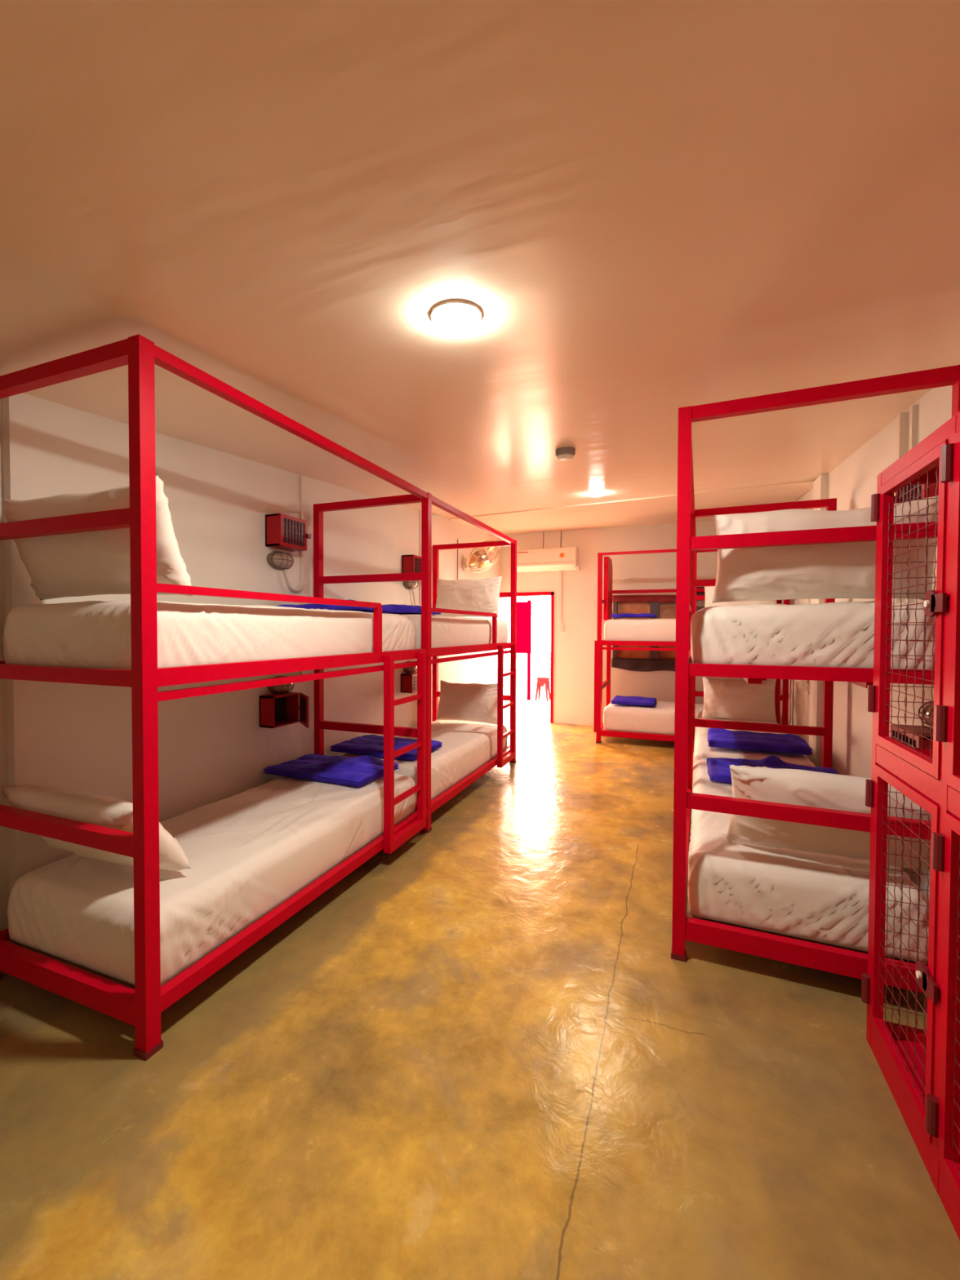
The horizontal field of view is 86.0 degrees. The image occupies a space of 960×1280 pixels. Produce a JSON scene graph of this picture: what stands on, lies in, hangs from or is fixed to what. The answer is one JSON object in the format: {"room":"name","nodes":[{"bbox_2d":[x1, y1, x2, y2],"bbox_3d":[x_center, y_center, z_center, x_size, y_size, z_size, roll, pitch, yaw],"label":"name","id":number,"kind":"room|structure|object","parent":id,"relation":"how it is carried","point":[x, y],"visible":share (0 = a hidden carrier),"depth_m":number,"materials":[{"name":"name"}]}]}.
{"room":"dormitory","nodes":[
{"label":"dormitory","id":0,"kind":"room"},
{"bbox_2d":[0,392,504,931],"bbox_3d":[-1.430,-0.143,3.752,0.331,2.852,9.178,1,1,21],"label":"wall","id":1,"kind":"structure","parent":0,"point":[212,748],"depth_m":2.90,"materials":[{"name":"paint"}]},
{"bbox_2d":[258,692,308,728],"bbox_3d":[-1.235,0.462,3.405,0.312,0.202,0.277,1,1,21],"label":"wall box","id":2,"kind":"object","parent":1,"relation":"attached to","point":[276,710],"visible":0.98,"depth_m":3.42,"materials":[{"name":"red paint"}]},
{"bbox_2d":[266,675,294,693],"bbox_3d":[-1.325,0.304,3.476,0.089,0.120,0.210,1,1,21],"label":"reading lamp","id":3,"kind":"object","parent":2,"relation":"on","point":[277,689],"visible":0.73,"depth_m":3.43,"materials":[{"name":"brown metal"}]},
{"bbox_2d":[266,551,304,591],"bbox_3d":[-1.301,-0.467,3.515,0.089,0.258,0.329,1,1,21],"label":"reading lamp","id":4,"kind":"object","parent":1,"relation":"attached to","point":[277,560],"depth_m":3.43,"materials":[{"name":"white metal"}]},
{"bbox_2d":[265,513,311,551],"bbox_3d":[-1.287,-0.718,3.463,0.147,0.205,0.272,1,1,21],"label":"wall box","id":5,"kind":"object","parent":1,"relation":"attached to","point":[282,531],"visible":1,"depth_m":3.38,"materials":[{"name":"red paint"}]},
{"bbox_2d":[283,518,304,546],"bbox_3d":[-1.242,-0.717,3.434,0.006,0.161,0.206,1,1,21],"label":"grille","id":6,"kind":"object","parent":5,"relation":"attached to","point":[293,528],"depth_m":3.43,"materials":[{"name":"grey"}]},
{"bbox_2d":[299,475,304,682],"bbox_3d":[-1.275,-0.431,3.683,0.016,1.472,0.022,1,1,21],"label":"cable trunking","id":7,"kind":"object","parent":1,"relation":"attached to","point":[301,477],"visible":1,"depth_m":3.67,"materials":[{"name":"beige plastic"}]},
{"bbox_2d":[299,582,310,596],"bbox_3d":[-1.261,-0.360,3.706,0.028,0.100,0.085,1,1,21],"label":"wall socket","id":8,"kind":"object","parent":1,"relation":"attached to","point":[305,592],"visible":0.82,"depth_m":3.69,"materials":[{"name":"beige plastic"}]},
{"bbox_2d":[400,672,417,693],"bbox_3d":[-0.659,0.422,5.119,0.147,0.180,0.262,1,1,21],"label":"wall box","id":9,"kind":"object","parent":1,"relation":"attached to","point":[408,681],"visible":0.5,"depth_m":5.01,"materials":[{"name":"red paint"}]},
{"bbox_2d":[403,661,417,673],"bbox_3d":[-0.678,0.271,5.144,0.089,0.120,0.210,1,1,21],"label":"reading lamp","id":10,"kind":"object","parent":9,"relation":"on","point":[409,669],"visible":0.56,"depth_m":5.09,"materials":[{"name":"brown metal"}]},
{"bbox_2d":[413,675,417,690],"bbox_3d":[-0.614,0.423,5.090,0.006,0.136,0.196,1,1,21],"label":"grille","id":11,"kind":"object","parent":9,"relation":"attached to","point":[415,677],"depth_m":5.04,"materials":[{"name":"metal"}]},
{"bbox_2d":[401,554,421,573],"bbox_3d":[-0.647,-0.733,5.114,0.147,0.190,0.262,1,1,21],"label":"wall box","id":12,"kind":"object","parent":1,"relation":"attached to","point":[410,563],"visible":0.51,"depth_m":5.00,"materials":[{"name":"red paint"}]},
{"bbox_2d":[414,557,421,572],"bbox_3d":[-0.602,-0.732,5.084,0.006,0.146,0.196,1,1,21],"label":"grille","id":13,"kind":"object","parent":12,"relation":"attached to","point":[417,560],"depth_m":5.06,"materials":[{"name":"grey"}]},
{"bbox_2d":[403,580,421,605],"bbox_3d":[-0.656,-0.480,5.179,0.089,0.299,0.319,1,1,21],"label":"reading lamp","id":14,"kind":"object","parent":1,"relation":"attached to","point":[407,584],"depth_m":5.10,"materials":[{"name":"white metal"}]},
{"bbox_2d":[418,511,421,605],"bbox_3d":[-0.623,-0.520,5.364,0.016,1.644,0.022,1,1,21],"label":"cable trunking","id":15,"kind":"object","parent":1,"relation":"attached to","point":[420,513],"visible":0.57,"depth_m":5.35,"materials":[{"name":"beige plastic"}]},
{"bbox_2d":[431,514,438,722],"bbox_3d":[-0.540,-0.058,5.599,0.032,2.609,0.340,1,1,21],"label":"trim","id":16,"kind":"structure","parent":1,"relation":"attached to","point":[434,518],"depth_m":5.61,"materials":[{"name":"paint"}]},
{"bbox_2d":[457,538,500,579],"bbox_3d":[0.013,-0.768,6.401,0.448,0.920,0.472,1,1,21],"label":"wall fan","id":17,"kind":"object","parent":1,"relation":"attached to","point":[477,556],"visible":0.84,"depth_m":6.37,"materials":[{"name":"beige plastic"}]},
{"bbox_2d":[0,0,959,518],"bbox_3d":[0.417,-1.231,2.992,4.280,0.878,9.328,1,1,21],"label":"ceiling","id":18,"kind":"structure","parent":0,"point":[648,210],"depth_m":1.20,"materials":[{"name":"beige paint"}]},
{"bbox_2d":[430,299,481,330],"bbox_3d":[-0.074,-1.005,1.599,0.161,0.035,0.161,1,1,21],"label":"recessed light","id":19,"kind":"object","parent":18,"relation":"in","point":[453,314],"visible":1,"depth_m":1.57,"materials":[{"name":"beige plastic"}]},
{"bbox_2d":[555,446,575,461],"bbox_3d":[0.527,-1.148,3.177,0.120,0.070,0.122,1,1,21],"label":"smoke detector","id":20,"kind":"object","parent":18,"relation":"attached to","point":[564,454],"visible":1,"depth_m":3.14,"materials":[{"name":"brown plastic"}]},
{"bbox_2d":[588,492,604,497],"bbox_3d":[1.059,-1.322,4.670,0.144,0.034,0.144,1,1,21],"label":"recessed light","id":21,"kind":"object","parent":18,"relation":"in","point":[593,494],"visible":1,"depth_m":4.63,"materials":[{"name":"beige plastic"}]},
{"bbox_2d":[0,717,959,1279],"bbox_3d":[0.395,1.366,3.014,4.200,0.120,9.258,1,1,21],"label":"floor","id":22,"kind":"structure","parent":0,"point":[482,1051],"depth_m":1.52,"materials":[{"name":"concrete"}]},
{"bbox_2d":[0,333,516,1061],"bbox_3d":[-0.756,0.153,3.600,0.982,2.271,3.941,1,1,21],"label":"bunk bed","id":23,"kind":"object","parent":22,"relation":"on","point":[141,1005],"visible":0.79,"depth_m":1.82,"materials":[{"name":"red paint"}]},
{"bbox_2d":[3,600,416,670],"bbox_3d":[-1.130,-0.040,2.690,0.832,0.268,1.864,1,1,21],"label":"mattress","id":24,"kind":"object","parent":23,"relation":"on","point":[96,634],"visible":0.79,"depth_m":1.92,"materials":[{"name":"beige fabric"}]},
{"bbox_2d":[1,473,192,599],"bbox_3d":[-1.463,-0.362,1.943,0.881,0.403,0.219,1,1,21],"label":"pillow","id":25,"kind":"object","parent":24,"relation":"on","point":[97,562],"visible":0.74,"depth_m":1.86,"materials":[{"name":"beige fabric"}]},
{"bbox_2d":[275,600,396,611],"bbox_3d":[-0.951,-0.233,3.371,0.707,0.084,0.426,1,1,21],"label":"folded towel","id":26,"kind":"object","parent":24,"relation":"on","point":[384,607],"visible":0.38,"depth_m":3.19,"materials":[{"name":"blue fabric"}]},
{"bbox_2d":[6,773,416,986],"bbox_3d":[-1.134,1.022,2.712,0.832,0.285,1.864,1,1,21],"label":"mattress","id":27,"kind":"object","parent":23,"relation":"on","point":[247,852],"visible":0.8,"depth_m":2.07,"materials":[{"name":"beige fabric"}]},
{"bbox_2d":[1,784,191,871],"bbox_3d":[-1.494,0.728,2.005,0.742,0.309,0.274,1,1,21],"label":"pillow","id":28,"kind":"object","parent":27,"relation":"on","point":[112,812],"visible":0.59,"depth_m":1.92,"materials":[{"name":"beige fabric"}]},
{"bbox_2d":[262,753,399,786],"bbox_3d":[-0.974,0.823,3.390,0.760,0.078,0.445,1,1,21],"label":"folded towel","id":29,"kind":"object","parent":27,"relation":"on","point":[359,771],"visible":0.97,"depth_m":3.28,"materials":[{"name":"blue fabric"}]},
{"bbox_2d":[341,720,507,804],"bbox_3d":[-0.427,0.985,4.528,0.832,0.288,1.862,1,1,21],"label":"mattress","id":30,"kind":"object","parent":23,"relation":"on","point":[467,746],"visible":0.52,"depth_m":4.30,"materials":[{"name":"beige fabric"}]},
{"bbox_2d":[329,734,443,759],"bbox_3d":[-0.727,0.822,4.026,0.742,0.054,0.486,1,1,21],"label":"folded towel","id":31,"kind":"object","parent":30,"relation":"on","point":[370,744],"visible":0.68,"depth_m":3.93,"materials":[{"name":"blue fabric"}]},
{"bbox_2d":[435,680,497,724],"bbox_3d":[-0.120,0.627,5.232,0.680,0.412,0.195,1,1,21],"label":"pillow","id":32,"kind":"object","parent":30,"relation":"on","point":[471,702],"visible":0.98,"depth_m":5.16,"materials":[{"name":"beige fabric"}]},
{"bbox_2d":[404,614,508,648],"bbox_3d":[-0.423,-0.076,4.506,0.832,0.268,1.862,1,1,21],"label":"mattress","id":33,"kind":"object","parent":23,"relation":"on","point":[446,631],"visible":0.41,"depth_m":4.08,"materials":[{"name":"beige fabric"}]},
{"bbox_2d":[362,604,441,614],"bbox_3d":[-0.712,-0.238,3.985,0.704,0.069,0.464,1,1,21],"label":"folded towel","id":34,"kind":"object","parent":33,"relation":"on","point":[401,609],"visible":0.36,"depth_m":3.71,"materials":[{"name":"blue fabric"}]},
{"bbox_2d":[434,575,502,617],"bbox_3d":[-0.130,-0.436,5.257,0.722,0.428,0.194,1,1,21],"label":"pillow","id":35,"kind":"object","parent":33,"relation":"on","point":[481,595],"visible":0.85,"depth_m":5.18,"materials":[{"name":"beige fabric"}]},
{"bbox_2d":[593,548,782,743],"bbox_3d":[2.463,0.094,6.270,1.964,2.300,0.958,1,1,21],"label":"bunk bed","id":36,"kind":"object","parent":22,"relation":"on","point":[598,727],"visible":0.42,"depth_m":6.17,"materials":[{"name":"red paint"}]},
{"bbox_2d":[604,618,675,641],"bbox_3d":[2.475,-0.117,6.260,1.794,0.297,0.836,1,1,21],"label":"mattress","id":37,"kind":"object","parent":36,"relation":"on","point":[621,629],"visible":0.27,"depth_m":6.05,"materials":[{"name":"beige fabric"}]},
{"bbox_2d":[610,613,657,617],"bbox_3d":[1.899,-0.302,6.331,0.524,0.046,0.438,1,1,21],"label":"folded towel","id":38,"kind":"object","parent":37,"relation":"on","point":[627,615],"visible":1,"depth_m":6.15,"materials":[{"name":"blue fabric"}]},
{"bbox_2d":[603,701,769,735],"bbox_3d":[2.471,0.944,6.282,1.794,0.316,0.836,1,1,21],"label":"mattress","id":39,"kind":"object","parent":36,"relation":"on","point":[659,718],"visible":0.37,"depth_m":6.08,"materials":[{"name":"beige fabric"}]},
{"bbox_2d":[610,695,656,706],"bbox_3d":[1.912,0.747,6.383,0.514,0.051,0.503,1,1,21],"label":"folded towel","id":40,"kind":"object","parent":39,"relation":"on","point":[618,700],"visible":1,"depth_m":6.22,"materials":[{"name":"blue fabric"}]},
{"bbox_2d":[671,364,959,993],"bbox_3d":[1.989,0.160,3.744,0.987,2.271,3.932,1,1,23],"label":"bunk bed","id":41,"kind":"object","parent":22,"relation":"on","point":[851,962],"visible":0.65,"depth_m":2.04,"materials":[{"name":"red paint"}]},
{"bbox_2d":[693,718,816,767],"bbox_3d":[2.382,0.978,4.638,0.830,0.297,1.845,1,1,23],"label":"mattress","id":42,"kind":"object","parent":41,"relation":"on","point":[701,749],"visible":0.31,"depth_m":3.97,"materials":[{"name":"beige fabric"}]},
{"bbox_2d":[702,676,777,723],"bbox_3d":[2.715,0.616,5.403,0.703,0.446,0.213,1,1,21],"label":"pillow","id":43,"kind":"object","parent":42,"relation":"on","point":[722,698],"visible":0.98,"depth_m":5.33,"materials":[{"name":"beige fabric"}]},
{"bbox_2d":[707,728,812,755],"bbox_3d":[2.211,0.794,4.127,0.718,0.083,0.527,1,1,21],"label":"folded towel","id":44,"kind":"object","parent":42,"relation":"on","point":[717,737],"visible":0.99,"depth_m":3.99,"materials":[{"name":"blue fabric"}]},
{"bbox_2d":[687,758,928,963],"bbox_3d":[1.619,1.016,2.855,0.828,0.290,1.852,1,1,23],"label":"mattress","id":45,"kind":"object","parent":41,"relation":"on","point":[824,898],"visible":0.48,"depth_m":2.05,"materials":[{"name":"beige fabric"}]},
{"bbox_2d":[706,755,839,782],"bbox_3d":[1.840,0.813,3.224,0.759,0.096,0.515,1,1,21],"label":"folded towel","id":46,"kind":"object","parent":45,"relation":"on","point":[718,768],"visible":0.3,"depth_m":3.33,"materials":[{"name":"blue fabric"}]},
{"bbox_2d":[726,764,931,869],"bbox_3d":[1.435,0.702,2.059,0.806,0.388,0.246,1,1,21],"label":"pillow","id":47,"kind":"object","parent":45,"relation":"on","point":[786,786],"visible":0.59,"depth_m":2.03,"materials":[{"name":"beige fabric"}]},
{"bbox_2d":[690,600,935,669],"bbox_3d":[1.623,-0.038,2.832,0.828,0.276,1.852,1,1,23],"label":"mattress","id":48,"kind":"object","parent":41,"relation":"on","point":[841,633],"visible":0.92,"depth_m":1.99,"materials":[{"name":"beige fabric"}]},
{"bbox_2d":[711,495,938,603],"bbox_3d":[1.368,-0.344,2.074,0.785,0.376,0.258,1,1,21],"label":"pillow","id":49,"kind":"object","parent":48,"relation":"on","point":[835,570],"visible":0.76,"depth_m":2.02,"materials":[{"name":"beige fabric"}]},
{"bbox_3d":[2.386,-0.068,4.616,0.894,0.268,1.871,1,1,21],"label":"mattress","id":50,"kind":"object","parent":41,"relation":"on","visible":0},
{"bbox_2d":[704,586,777,607],"bbox_3d":[2.718,-0.432,5.378,0.703,0.435,0.203,1,1,21],"label":"pillow","id":51,"kind":"object","parent":50,"relation":"on","point":[709,590],"visible":0.16,"depth_m":5.38,"materials":[{"name":"beige fabric"}]},
{"bbox_2d":[861,411,959,1240],"bbox_3d":[1.283,0.409,1.143,0.419,1.878,1.060,1,1,21],"label":"locker","id":52,"kind":"object","parent":22,"relation":"on","point":[920,1068],"visible":1,"depth_m":1.31,"materials":[{"name":"red metal"}]},
{"bbox_2d":[500,520,771,725],"bbox_3d":[2.033,-0.196,7.217,4.000,2.836,0.180,1,1,21],"label":"wall","id":53,"kind":"structure","parent":0,"point":[573,647],"depth_m":7.29,"materials":[{"name":"paint"}]},
{"bbox_2d":[516,591,554,723],"bbox_3d":[0.679,0.249,7.745,0.912,1.915,0.205,1,1,21],"label":"door frame","id":54,"kind":"structure","parent":53,"relation":"in","point":[530,593],"depth_m":7.50,"materials":[{"name":"red paint"}]},
{"bbox_2d":[516,530,580,572],"bbox_3d":[0.962,-1.286,7.400,0.935,0.591,0.209,1,1,21],"label":"air conditioner","id":55,"kind":"object","parent":53,"relation":"attached to","point":[566,558],"visible":0.87,"depth_m":7.31,"materials":[{"name":"beige plastic"}]},
{"bbox_2d":[556,623,564,631],"bbox_3d":[1.161,-0.181,7.442,0.100,0.120,0.028,1,1,21],"label":"light switch","id":56,"kind":"object","parent":53,"relation":"attached to","point":[560,627],"visible":1,"depth_m":7.43,"materials":[{"name":"beige plastic"}]},
{"bbox_2d":[559,570,561,622],"bbox_3d":[1.162,-0.636,7.437,0.034,0.780,0.020,1,1,21],"label":"cable trunking","id":57,"kind":"object","parent":53,"relation":"attached to","point":[560,571],"visible":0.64,"depth_m":7.43,"materials":[{"name":"beige plastic"}]},
{"bbox_2d":[448,480,814,534],"bbox_3d":[1.572,-1.472,6.009,3.620,0.216,2.358,1,1,21],"label":"ceiling beam","id":58,"kind":"structure","parent":53,"relation":"attached to","point":[662,509],"depth_m":5.66,"materials":[{"name":"beige paint"}]},
{"bbox_2d":[613,601,702,659],"bbox_3d":[2.576,-0.136,6.987,1.480,0.890,0.180,1,1,21],"label":"window","id":59,"kind":"structure","parent":53,"relation":"in","point":[664,610],"depth_m":7.07,"materials":[{"name":"grey paint"}]},
{"bbox_2d":[611,658,675,671],"bbox_3d":[2.495,0.358,6.917,1.410,0.185,0.036,1,1,21],"label":"hanging cloth","id":60,"kind":"object","parent":59,"relation":"hanging from","point":[633,664],"visible":0.65,"depth_m":7.02,"materials":[{"name":"grey"}]},
{"bbox_2d":[612,595,675,602],"bbox_3d":[2.288,-0.562,6.978,0.960,0.110,0.036,1,1,21],"label":"window valance","id":61,"kind":"object","parent":59,"relation":"hanging from","point":[669,598],"visible":0.82,"depth_m":7.00,"materials":[{"name":"brown wood"}]},
{"bbox_2d":[696,600,705,608],"bbox_3d":[2.900,-0.474,6.733,0.210,0.120,0.089,1,1,21],"label":"reading lamp","id":62,"kind":"object","parent":53,"relation":"attached to","point":[700,603],"visible":0.5,"depth_m":6.71,"materials":[{"name":"brown metal"}]},
{"bbox_2d":[696,586,705,595],"bbox_3d":[2.901,-0.629,6.699,0.262,0.170,0.147,1,1,21],"label":"wall box","id":63,"kind":"object","parent":53,"relation":"attached to","point":[697,593],"visible":0.02,"depth_m":6.66,"materials":[{"name":"red paint"}]},
{"bbox_2d":[779,385,952,901],"bbox_3d":[2.205,-0.100,2.351,0.478,2.852,9.178,1,1,21],"label":"wall","id":64,"kind":"structure","parent":0,"point":[853,482],"depth_m":3.21,"materials":[{"name":"paint"}]},
{"bbox_2d":[805,682,809,694],"bbox_3d":[2.928,0.436,4.593,0.028,0.100,0.070,1,1,21],"label":"switch box","id":65,"kind":"object","parent":64,"relation":"attached to","point":[807,685],"visible":0.93,"depth_m":4.56,"materials":[{"name":"beige plastic"}]},
{"bbox_2d":[805,499,812,683],"bbox_3d":[2.946,-0.413,4.601,0.020,1.668,0.025,1,1,21],"label":"cable trunking","id":66,"kind":"object","parent":64,"relation":"attached to","point":[808,600],"visible":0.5,"depth_m":4.59,"materials":[{"name":"beige plastic"}]},
{"bbox_2d":[808,473,828,767],"bbox_3d":[2.759,-0.013,4.188,0.062,2.603,0.240,1,1,21],"label":"trim","id":67,"kind":"structure","parent":64,"relation":"attached to","point":[820,486],"depth_m":4.10,"materials":[{"name":"paint"}]},
{"bbox_2d":[894,412,908,602],"bbox_3d":[2.126,-0.559,2.599,0.035,1.160,0.030,1,1,21],"label":"cable trunking","id":68,"kind":"object","parent":64,"relation":"attached to","point":[902,418],"visible":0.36,"depth_m":2.58,"materials":[{"name":"beige plastic"}]},
{"bbox_2d":[905,404,917,603],"bbox_3d":[2.091,-0.553,2.495,0.020,1.151,0.030,1,1,21],"label":"cable trunking","id":69,"kind":"object","parent":64,"relation":"attached to","point":[913,409],"visible":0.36,"depth_m":2.47,"materials":[{"name":"beige plastic"}]},
{"bbox_2d":[891,724,933,748],"bbox_3d":[1.904,0.477,2.235,0.147,0.170,0.322,1,1,21],"label":"wall box","id":70,"kind":"object","parent":64,"relation":"attached to","point":[917,729],"visible":0.26,"depth_m":2.21,"materials":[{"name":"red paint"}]},
{"bbox_2d":[892,732,916,747],"bbox_3d":[1.851,0.477,2.243,0.006,0.126,0.256,1,1,21],"label":"grille","id":71,"kind":"object","parent":70,"relation":"attached to","point":[908,742],"depth_m":2.22,"materials":[{"name":"grey"}]},
{"bbox_2d":[893,483,938,503],"bbox_3d":[1.908,-0.642,2.211,0.147,0.220,0.322,1,1,21],"label":"wall box","id":72,"kind":"object","parent":64,"relation":"attached to","point":[906,491],"visible":0.16,"depth_m":2.17,"materials":[{"name":"red paint"}]},
{"bbox_2d":[897,484,922,502],"bbox_3d":[1.855,-0.643,2.220,0.006,0.176,0.256,1,1,21],"label":"grille","id":73,"kind":"object","parent":72,"relation":"attached to","point":[906,491],"depth_m":2.23,"materials":[{"name":"grey"}]},
{"bbox_2d":[918,701,933,726],"bbox_3d":[1.902,0.314,2.146,0.089,0.120,0.210,1,1,21],"label":"reading lamp","id":74,"kind":"object","parent":64,"relation":"attached to","point":[926,708],"visible":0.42,"depth_m":2.15,"materials":[{"name":"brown metal"}]},
{"label":"outside","id":75,"kind":"structure","parent":0,"visible":0},
{"bbox_2d":[503,668,550,720],"bbox_3d":[2.779,1.173,12.114,9.500,0.096,9.442,1,1,21],"label":"ground","id":76,"kind":"structure","parent":75,"point":[540,706],"depth_m":10.85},
{"bbox_2d":[527,600,530,700],"bbox_3d":[0.949,0.197,9.956,0.055,1.934,0.050,1,1,21],"label":"post","id":77,"kind":"object","parent":76,"relation":"on","point":[528,655],"visible":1,"depth_m":9.95,"materials":[{"name":"red metal"}]},
{"bbox_2d":[516,601,531,653],"bbox_3d":[0.807,-0.240,9.959,0.380,1.000,0.020,1,1,21],"label":"panel","id":78,"kind":"object","parent":77,"relation":"hanging from","point":[523,608],"visible":0.64,"depth_m":9.93,"materials":[{"name":"red"}]},
{"bbox_2d":[515,713,550,719],"bbox_3d":[0.834,1.198,8.042,0.600,0.014,0.340,1,1,21],"label":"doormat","id":79,"kind":"object","parent":76,"relation":"on","point":[518,715],"visible":0.97,"depth_m":8.03,"materials":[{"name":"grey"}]},
{"bbox_2d":[534,677,550,701],"bbox_3d":[1.226,0.951,9.998,0.262,0.433,0.262,1,1,21],"label":"plastic stool","id":80,"kind":"object","parent":76,"relation":"on","point":[541,682],"visible":0.98,"depth_m":9.92,"materials":[{"name":"red plastic"}]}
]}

